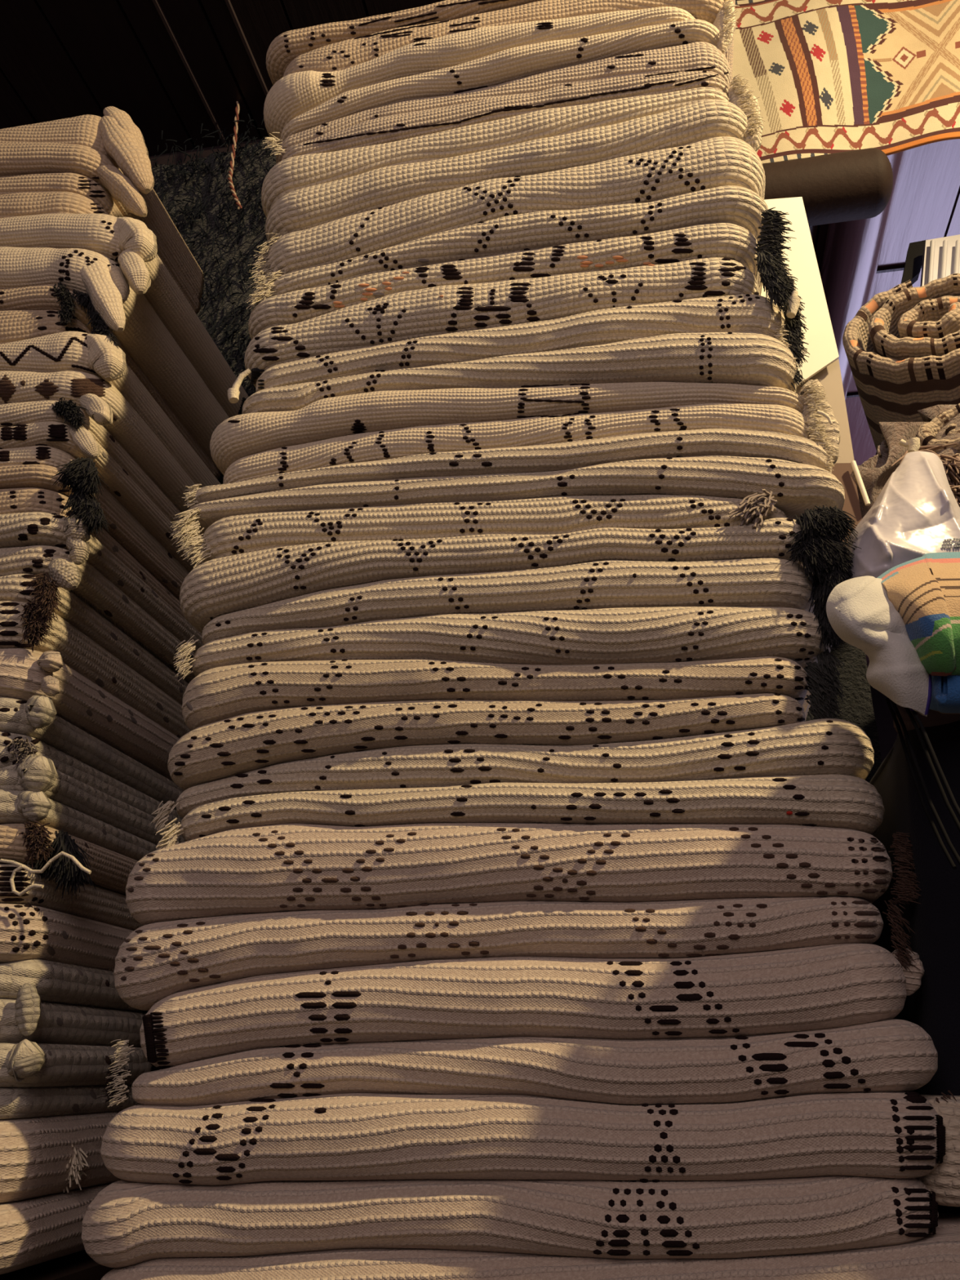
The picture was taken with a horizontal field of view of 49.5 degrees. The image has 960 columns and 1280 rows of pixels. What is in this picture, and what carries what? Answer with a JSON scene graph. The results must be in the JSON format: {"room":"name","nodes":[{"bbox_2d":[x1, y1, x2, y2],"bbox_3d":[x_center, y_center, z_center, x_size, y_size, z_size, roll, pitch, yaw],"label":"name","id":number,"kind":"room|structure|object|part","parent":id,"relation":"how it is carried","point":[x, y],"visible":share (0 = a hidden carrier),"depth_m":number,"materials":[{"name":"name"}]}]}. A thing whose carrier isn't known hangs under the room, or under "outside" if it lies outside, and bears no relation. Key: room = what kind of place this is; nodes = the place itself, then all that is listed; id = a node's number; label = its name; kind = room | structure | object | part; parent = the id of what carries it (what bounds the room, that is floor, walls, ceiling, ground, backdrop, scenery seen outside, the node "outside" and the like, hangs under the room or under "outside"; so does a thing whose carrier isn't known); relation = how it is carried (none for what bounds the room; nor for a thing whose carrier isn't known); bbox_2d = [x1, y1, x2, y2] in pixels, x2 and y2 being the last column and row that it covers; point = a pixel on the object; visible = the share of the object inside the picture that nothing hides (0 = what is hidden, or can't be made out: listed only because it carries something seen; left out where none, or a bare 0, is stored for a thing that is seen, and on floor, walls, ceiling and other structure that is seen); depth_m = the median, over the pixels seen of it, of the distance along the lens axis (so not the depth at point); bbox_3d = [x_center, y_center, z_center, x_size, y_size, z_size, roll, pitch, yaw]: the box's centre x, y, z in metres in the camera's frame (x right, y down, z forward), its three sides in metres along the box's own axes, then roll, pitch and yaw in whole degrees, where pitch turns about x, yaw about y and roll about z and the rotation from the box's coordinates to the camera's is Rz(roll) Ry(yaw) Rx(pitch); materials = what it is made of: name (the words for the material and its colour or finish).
{"room":"store","nodes":[
{"label":"store","id":0,"kind":"room"},
{"bbox_2d":[148,137,267,168],"bbox_3d":[-0.954,0.091,2.446,3.309,3.200,0.080,-4,-23,9],"label":"wall","id":1,"kind":"structure","parent":0,"point":[163,158],"depth_m":2.99,"materials":[{"name":"black"}]},
{"bbox_2d":[151,0,228,147],"bbox_3d":[-1.039,-2.082,1.365,0.008,0.016,3.550,-4,-23,9],"label":"trim","id":2,"kind":"structure","parent":1,"relation":"attached to","point":[156,2],"depth_m":2.74,"materials":[{"name":"brown wood"}]},
{"bbox_2d":[224,0,268,96],"bbox_3d":[-0.866,-2.094,1.337,0.008,0.016,3.550,-4,-23,9],"label":"trim","id":3,"kind":"structure","parent":1,"relation":"attached to","point":[228,4],"depth_m":2.69,"materials":[{"name":"brown wood"}]},
{"bbox_2d":[151,113,881,782],"bbox_3d":[-0.141,-0.177,2.240,1.788,2.850,0.170,-4,-23,9],"label":"rug","id":4,"kind":"object","parent":1,"relation":"hanging from","point":[223,238],"visible":0.07,"depth_m":2.71,"materials":[{"name":"black fabric"}]},
{"bbox_2d":[0,0,959,667],"bbox_3d":[0.890,-1.494,2.918,7.000,0.090,9.500,-4,-23,9],"label":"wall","id":5,"kind":"structure","parent":0,"point":[60,59],"depth_m":2.77,"materials":[{"name":"brown wood"}]},
{"bbox_2d":[227,101,242,208],"bbox_3d":[-0.646,-1.344,2.798,0.062,0.495,0.013,-4,-23,9],"label":"cord","id":6,"kind":"object","parent":5,"relation":"hanging from","point":[237,108],"visible":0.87,"depth_m":2.77,"materials":[{"name":"brown fabric"}]},
{"bbox_2d":[845,392,859,397],"bbox_3d":[2.784,-1.050,3.857,3.641,0.012,0.012,-4,-23,9],"label":"trim","id":7,"kind":"structure","parent":5,"relation":"attached to","point":[851,394],"depth_m":4.07,"materials":[{"name":"brown wood"}]},
{"bbox_2d":[819,150,906,400],"bbox_3d":[1.420,-0.668,4.574,0.170,0.170,4.680,-4,-23,9],"label":"wooden pole","id":8,"kind":"object","parent":5,"relation":"attached to","point":[852,251],"visible":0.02,"depth_m":3.22,"materials":[{"name":"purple wood"}]},
{"bbox_2d":[875,264,921,273],"bbox_3d":[2.659,-1.313,3.220,3.641,0.012,0.012,-4,-23,9],"label":"trim","id":9,"kind":"structure","parent":5,"relation":"attached to","point":[899,268],"depth_m":3.43,"materials":[{"name":"brown wood"}]},
{"bbox_2d":[761,147,893,226],"bbox_3d":[0.491,-0.932,2.236,0.750,0.141,0.136,-4,-23,9],"label":"wooden beam","id":10,"kind":"structure","parent":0,"point":[854,184],"depth_m":2.14,"materials":[{"name":"brown wood"}]},
{"bbox_2d":[732,0,959,163],"bbox_3d":[0.855,-1.250,2.245,0.669,0.535,0.038,-4,-23,9],"label":"kilim","id":11,"kind":"object","parent":10,"relation":"on","point":[828,77],"visible":0.93,"depth_m":2.23,"materials":[{"name":"multicoloured fabric"}]},
{"bbox_2d":[870,684,897,763],"bbox_3d":[1.739,1.828,6.646,7.000,3.200,0.080,-4,-23,9],"label":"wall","id":12,"kind":"structure","parent":0,"point":[887,735],"depth_m":6.94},
{"bbox_2d":[920,234,959,286],"bbox_3d":[1.202,-0.902,2.618,0.226,0.293,0.051,-4,-23,9],"label":"window shutter","id":13,"kind":"object","parent":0,"point":[941,255],"visible":0.44,"depth_m":2.64,"materials":[{"name":"white paint"}]},
{"bbox_2d":[901,240,925,284],"bbox_3d":[1.134,-0.973,2.727,0.092,0.150,0.030,-4,-23,9],"label":"panel","id":14,"kind":"object","parent":13,"relation":"attached to","point":[913,261],"visible":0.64,"depth_m":2.72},
{"bbox_3d":[0.891,1.528,1.669,7.000,0.050,9.500,-4,-23,9],"label":"floor","id":15,"kind":"structure","parent":0,"visible":0},
{"bbox_2d":[869,720,959,1214],"bbox_3d":[1.016,0.673,1.139,1.026,1.106,0.963,-4,-23,9],"label":"draped table","id":16,"kind":"object","parent":15,"relation":"on","point":[935,922],"visible":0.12,"depth_m":1.14,"materials":[{"name":"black fabric"}]},
{"bbox_2d":[826,551,959,716],"bbox_3d":[0.553,-0.025,1.095,0.370,0.217,0.155,-4,-23,9],"label":"throw blanket","id":17,"kind":"object","parent":16,"relation":"on","point":[905,619],"visible":1,"depth_m":1.06,"materials":[{"name":"fabric"}]},
{"bbox_2d":[846,450,959,578],"bbox_3d":[0.530,-0.147,1.282,0.167,0.244,0.106,3,-23,-6],"label":"plastic bag","id":18,"kind":"object","parent":16,"relation":"on","point":[916,513],"visible":0.77,"depth_m":1.25,"materials":[{"name":"grey plastic"}]},
{"bbox_2d":[941,537,959,548],"bbox_3d":[0.557,-0.114,1.230,0.028,0.014,0.005,1,-22,-3],"label":"print","id":19,"kind":"object","parent":18,"relation":"attached to","point":[946,543],"depth_m":1.23},
{"bbox_2d":[850,404,959,518],"bbox_3d":[0.729,-0.233,1.593,0.367,0.414,0.215,4,-23,-10],"label":"shaggy rug","id":20,"kind":"object","parent":16,"relation":"on","point":[900,438],"visible":0.19,"depth_m":1.64,"materials":[{"name":"beige fabric"}]},
{"bbox_2d":[885,697,959,869],"bbox_3d":[0.438,0.125,1.011,0.004,0.243,0.284,-4,-23,9],"label":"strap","id":21,"kind":"object","parent":16,"relation":"hanging from","point":[955,805],"visible":0.87,"depth_m":1.02,"materials":[{"name":"black fabric"}]},
{"bbox_2d":[893,704,959,735],"bbox_3d":[0.589,0.081,1.128,0.262,0.049,0.101,-5,-23,12],"label":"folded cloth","id":22,"kind":"object","parent":16,"relation":"on","point":[933,718],"visible":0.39,"depth_m":1.13,"materials":[{"name":"black fabric"}]},
{"bbox_2d":[916,403,959,457],"bbox_3d":[0.881,-0.210,1.709,0.220,0.318,0.400,-14,-26,31],"label":"rolled rug","id":23,"kind":"object","parent":16,"relation":"on","point":[926,433],"visible":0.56,"depth_m":1.67,"materials":[{"name":"fabric"}]},
{"bbox_2d":[842,273,959,453],"bbox_3d":[0.903,-0.463,2.003,0.308,0.341,0.448,-12,-25,27],"label":"rolled rug","id":24,"kind":"object","parent":23,"relation":"on","point":[902,346],"visible":0.74,"depth_m":1.89,"materials":[{"name":"fabric"}]},
{"bbox_3d":[-0.668,1.068,1.305,0.394,0.522,0.460,-4,-23,9],"label":"wooden bench","id":25,"kind":"object","parent":15,"relation":"on","visible":0},
{"bbox_2d":[0,1182,111,1274],"bbox_3d":[-0.671,0.780,1.403,0.394,0.085,0.536,-4,-23,9],"label":"rug","id":26,"kind":"object","parent":25,"relation":"on","point":[37,1230],"visible":0.37,"depth_m":1.22,"materials":[{"name":"fabric"}]},
{"bbox_2d":[0,1111,120,1204],"bbox_3d":[-0.690,0.709,1.445,0.420,0.102,0.542,-4,-23,9],"label":"rug","id":27,"kind":"object","parent":26,"relation":"on","point":[35,1153],"visible":0.45,"depth_m":1.26,"materials":[{"name":"fabric"}]},
{"bbox_2d":[0,1039,159,1119],"bbox_3d":[-0.698,0.626,1.478,0.455,0.097,0.532,-4,-23,9],"label":"rug","id":28,"kind":"object","parent":27,"relation":"on","point":[37,1079],"visible":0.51,"depth_m":1.30,"materials":[{"name":"fabric"}]},
{"bbox_2d":[0,959,148,1192],"bbox_3d":[-0.719,0.623,1.498,0.509,0.275,0.535,-4,-23,9],"label":"rug","id":29,"kind":"object","parent":28,"relation":"on","point":[42,1001],"visible":0.56,"depth_m":1.35,"materials":[{"name":"fabric"}]},
{"bbox_2d":[0,903,133,971],"bbox_3d":[-0.751,0.471,1.557,0.478,0.079,0.540,-4,-23,9],"label":"rug","id":30,"kind":"object","parent":29,"relation":"on","point":[27,931],"visible":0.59,"depth_m":1.36,"materials":[{"name":"fabric"}]},
{"bbox_2d":[0,828,143,930],"bbox_3d":[-0.725,0.387,1.587,0.586,0.103,0.542,-4,-23,9],"label":"rug","id":31,"kind":"object","parent":30,"relation":"on","point":[57,884],"visible":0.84,"depth_m":1.36,"materials":[{"name":"fabric"}]},
{"bbox_3d":[-0.546,0.292,1.304,0.127,0.055,0.007,-4,-23,9],"label":"loose cord","id":32,"kind":"part","parent":31,"relation":"part of","materials":[{"name":"beige fabric"}]},
{"bbox_2d":[0,820,137,895],"bbox_3d":[-0.759,0.370,1.601,0.529,0.067,0.538,-4,-23,9],"label":"rug","id":33,"kind":"object","parent":31,"relation":"on","point":[110,870],"visible":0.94,"depth_m":1.37,"materials":[{"name":"beige fabric"}]},
{"bbox_2d":[0,754,185,861],"bbox_3d":[-0.777,0.298,1.623,0.517,0.093,0.530,-4,-23,9],"label":"rug","id":34,"kind":"object","parent":33,"relation":"on","point":[38,792],"visible":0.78,"depth_m":1.46,"materials":[{"name":"fabric"}]},
{"bbox_2d":[0,695,184,829],"bbox_3d":[-0.810,0.229,1.676,0.558,0.152,0.561,-4,-23,9],"label":"rug","id":35,"kind":"object","parent":34,"relation":"on","point":[33,726],"visible":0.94,"depth_m":1.53,"materials":[{"name":"fabric"}]},
{"bbox_2d":[0,648,179,782],"bbox_3d":[-0.813,0.151,1.712,0.568,0.080,0.556,-4,-23,9],"label":"rug","id":36,"kind":"object","parent":35,"relation":"on","point":[24,673],"visible":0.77,"depth_m":1.55,"materials":[{"name":"fabric"}]},
{"bbox_2d":[0,571,191,737],"bbox_3d":[-0.838,0.063,1.743,0.608,0.144,0.565,-4,-23,9],"label":"rug","id":37,"kind":"object","parent":36,"relation":"on","point":[37,613],"visible":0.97,"depth_m":1.59,"materials":[{"name":"fabric"}]},
{"bbox_2d":[0,511,203,683],"bbox_3d":[-0.842,-0.024,1.800,0.648,0.152,0.585,-4,-23,9],"label":"rug","id":38,"kind":"object","parent":37,"relation":"on","point":[34,543],"visible":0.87,"depth_m":1.59,"materials":[{"name":"fabric"}]},
{"bbox_2d":[0,457,198,631],"bbox_3d":[-0.845,-0.104,1.834,0.732,0.162,0.596,-4,-23,9],"label":"rug","id":39,"kind":"object","parent":38,"relation":"on","point":[25,488],"visible":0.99,"depth_m":1.57,"materials":[{"name":"beige fabric"}]},
{"bbox_2d":[0,396,203,572],"bbox_3d":[-0.887,-0.227,1.899,0.727,0.165,0.599,-4,-23,9],"label":"rug","id":40,"kind":"object","parent":39,"relation":"on","point":[63,425],"visible":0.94,"depth_m":1.64,"materials":[{"name":"fabric"}]},
{"bbox_2d":[0,445,189,580],"bbox_3d":[-0.897,-0.256,1.907,0.678,0.235,0.544,-4,-23,9],"label":"rug","id":41,"kind":"object","parent":40,"relation":"on","point":[33,455],"visible":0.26,"depth_m":1.69,"materials":[{"name":"fabric"}]},
{"bbox_2d":[0,213,248,474],"bbox_3d":[-0.930,-0.507,2.012,0.889,0.306,0.585,-4,-23,9],"label":"rug","id":42,"kind":"object","parent":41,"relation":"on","point":[113,260],"visible":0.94,"depth_m":1.75,"materials":[{"name":"fabric"}]},
{"bbox_2d":[0,173,124,217],"bbox_3d":[-1.026,-0.698,2.082,0.836,0.207,0.523,-4,-23,9],"label":"rug","id":43,"kind":"object","parent":42,"relation":"on","point":[31,194],"visible":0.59,"depth_m":1.80,"materials":[{"name":"beige fabric"}]},
{"bbox_2d":[0,106,204,314],"bbox_3d":[-1.000,-0.765,2.056,0.944,0.294,0.458,-4,-23,9],"label":"rug","id":44,"kind":"object","parent":43,"relation":"on","point":[110,150],"visible":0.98,"depth_m":1.84,"materials":[{"name":"beige fabric"}]},
{"bbox_2d":[0,370,195,516],"bbox_3d":[-0.891,-0.278,1.904,0.749,0.142,0.559,-4,-23,9],"label":"rug","id":45,"kind":"object","parent":40,"relation":"on","point":[105,404],"visible":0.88,"depth_m":1.65,"materials":[{"name":"fabric"}]},
{"bbox_2d":[0,331,220,488],"bbox_3d":[-0.884,-0.333,1.932,0.750,0.094,0.572,-4,-23,9],"label":"rug","id":46,"kind":"object","parent":45,"relation":"on","point":[95,353],"visible":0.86,"depth_m":1.65,"materials":[{"name":"fabric"}]},
{"bbox_2d":[0,280,220,479],"bbox_3d":[-0.933,-0.454,1.998,0.837,0.284,0.605,-4,-23,9],"label":"rug","id":47,"kind":"object","parent":46,"relation":"on","point":[26,313],"visible":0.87,"depth_m":1.69,"materials":[{"name":"beige fabric"}]},
{"bbox_3d":[0.097,1.055,1.150,1.044,0.429,0.440,-4,-23,9],"label":"wooden bench","id":48,"kind":"object","parent":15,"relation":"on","visible":0},
{"bbox_2d":[100,1212,959,1279],"bbox_3d":[0.090,0.761,1.235,1.004,0.178,0.495,-4,-23,9],"label":"rug","id":49,"kind":"object","parent":48,"relation":"on","point":[936,1256],"visible":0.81,"depth_m":1.05,"materials":[{"name":"fabric"}]},
{"bbox_2d":[81,1089,956,1267],"bbox_3d":[0.060,0.652,1.289,0.970,0.183,0.511,-4,-23,9],"label":"rug","id":50,"kind":"object","parent":49,"relation":"on","point":[809,1173],"visible":0.98,"depth_m":1.07,"materials":[{"name":"fabric"}]},
{"bbox_2d":[94,943,937,1110],"bbox_3d":[0.058,0.510,1.349,0.934,0.170,0.497,-4,-23,9],"label":"rug","id":51,"kind":"object","parent":50,"relation":"on","point":[815,1020],"visible":1,"depth_m":1.13,"materials":[{"name":"fabric"}]},
{"bbox_2d":[113,822,921,1010],"bbox_3d":[0.056,0.389,1.400,0.964,0.215,0.507,-4,-23,9],"label":"rug","id":52,"kind":"object","parent":51,"relation":"on","point":[237,904],"visible":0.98,"depth_m":1.19,"materials":[{"name":"fabric"}]},
{"bbox_2d":[151,718,884,849],"bbox_3d":[0.061,0.266,1.454,0.901,0.150,0.494,-4,-23,9],"label":"rug","id":53,"kind":"object","parent":52,"relation":"on","point":[812,773],"visible":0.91,"depth_m":1.23,"materials":[{"name":"fabric"}]},
{"bbox_2d":[167,648,845,790],"bbox_3d":[0.048,0.165,1.494,0.869,0.162,0.499,-4,-23,9],"label":"rug","id":54,"kind":"object","parent":53,"relation":"on","point":[242,718],"visible":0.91,"depth_m":1.29,"materials":[{"name":"beige fabric"}]},
{"bbox_2d":[173,557,831,721],"bbox_3d":[0.049,0.057,1.541,0.858,0.148,0.506,-4,-23,9],"label":"rug","id":55,"kind":"object","parent":54,"relation":"on","point":[606,611],"visible":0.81,"depth_m":1.31,"materials":[{"name":"fabric"}]},
{"bbox_2d":[179,505,860,653],"bbox_3d":[0.057,0.023,1.535,0.908,0.202,0.507,-4,-23,9],"label":"rug","id":56,"kind":"object","parent":55,"relation":"on","point":[215,588],"visible":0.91,"depth_m":1.36,"materials":[{"name":"fabric"}]},
{"bbox_2d":[200,488,786,562],"bbox_3d":[0.032,-0.075,1.594,0.822,0.105,0.512,-4,-23,9],"label":"rug","id":57,"kind":"object","parent":56,"relation":"on","point":[230,535],"visible":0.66,"depth_m":1.39,"materials":[{"name":"fabric"}]},
{"bbox_2d":[169,409,844,573],"bbox_3d":[0.054,-0.115,1.607,0.922,0.158,0.492,-4,-23,9],"label":"rug","id":58,"kind":"object","parent":57,"relation":"on","point":[725,463],"visible":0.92,"depth_m":1.40,"materials":[{"name":"fabric"}]},
{"bbox_2d":[209,376,839,484],"bbox_3d":[0.074,-0.209,1.646,0.901,0.172,0.498,-4,-23,9],"label":"rug","id":59,"kind":"object","parent":58,"relation":"on","point":[378,425],"visible":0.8,"depth_m":1.45,"materials":[{"name":"fabric"}]},
{"bbox_2d":[227,293,799,413],"bbox_3d":[0.073,-0.308,1.686,0.825,0.156,0.516,-4,-23,9],"label":"rug","id":60,"kind":"object","parent":59,"relation":"on","point":[735,339],"visible":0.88,"depth_m":1.46,"materials":[{"name":"fabric"}]},
{"bbox_2d":[244,207,809,390],"bbox_3d":[0.077,-0.376,1.706,0.837,0.299,0.511,-4,-23,9],"label":"rug","id":61,"kind":"object","parent":60,"relation":"on","point":[717,259],"visible":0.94,"depth_m":1.51,"materials":[{"name":"beige fabric"}]},
{"bbox_2d":[244,136,768,309],"bbox_3d":[0.073,-0.551,1.784,0.811,0.223,0.509,-4,-23,9],"label":"rug","id":62,"kind":"object","parent":61,"relation":"on","point":[722,179],"visible":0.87,"depth_m":1.56,"materials":[{"name":"fabric"}]},
{"bbox_2d":[261,74,765,244],"bbox_3d":[0.069,-0.685,1.836,0.816,0.213,0.501,-4,-23,9],"label":"rug","id":63,"kind":"object","parent":62,"relation":"on","point":[300,193],"visible":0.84,"depth_m":1.62,"materials":[{"name":"fabric"}]},
{"bbox_2d":[262,41,731,164],"bbox_3d":[0.057,-0.793,1.897,0.775,0.144,0.488,-4,-23,9],"label":"rug","id":64,"kind":"object","parent":63,"relation":"on","point":[696,64],"visible":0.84,"depth_m":1.68,"materials":[{"name":"fabric"}]},
{"bbox_2d":[263,0,739,148],"bbox_3d":[0.057,-0.889,1.924,0.811,0.192,0.504,-4,-23,9],"label":"rug","id":65,"kind":"object","parent":64,"relation":"on","point":[464,61],"visible":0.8,"depth_m":1.71,"materials":[{"name":"fabric"}]},
{"bbox_2d":[266,0,735,86],"bbox_3d":[0.057,-0.974,1.962,0.830,0.166,0.500,-4,-23,9],"label":"rug","id":66,"kind":"object","parent":65,"relation":"on","point":[333,46],"visible":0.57,"depth_m":1.77,"materials":[{"name":"beige fabric"}]},
{"bbox_2d":[760,196,839,386],"bbox_3d":[0.464,-0.548,1.789,0.268,0.542,0.006,-4,-23,9],"label":"board","id":67,"kind":"object","parent":60,"relation":"on","point":[822,348],"visible":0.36,"depth_m":1.79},
{"bbox_2d":[795,359,853,462],"bbox_3d":[0.541,-0.371,1.722,0.125,0.212,0.006,-4,-23,9],"label":"board","id":68,"kind":"object","parent":60,"relation":"on","point":[830,376],"visible":0.21,"depth_m":1.72,"materials":[{"name":"beige wood"}]},
{"bbox_2d":[831,460,870,546],"bbox_3d":[0.530,-0.207,1.627,0.149,0.175,0.020,-4,-23,9],"label":"board","id":69,"kind":"object","parent":59,"relation":"on","point":[842,472],"visible":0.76,"depth_m":1.63,"materials":[{"name":"brown wood"}]},
{"bbox_2d":[915,1094,959,1207],"bbox_3d":[0.683,0.528,1.077,0.483,0.102,0.142,-4,-23,9],"label":"rug","id":70,"kind":"object","parent":49,"relation":"on","point":[944,1180],"visible":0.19,"depth_m":1.05,"materials":[{"name":"fabric"}]}
]}

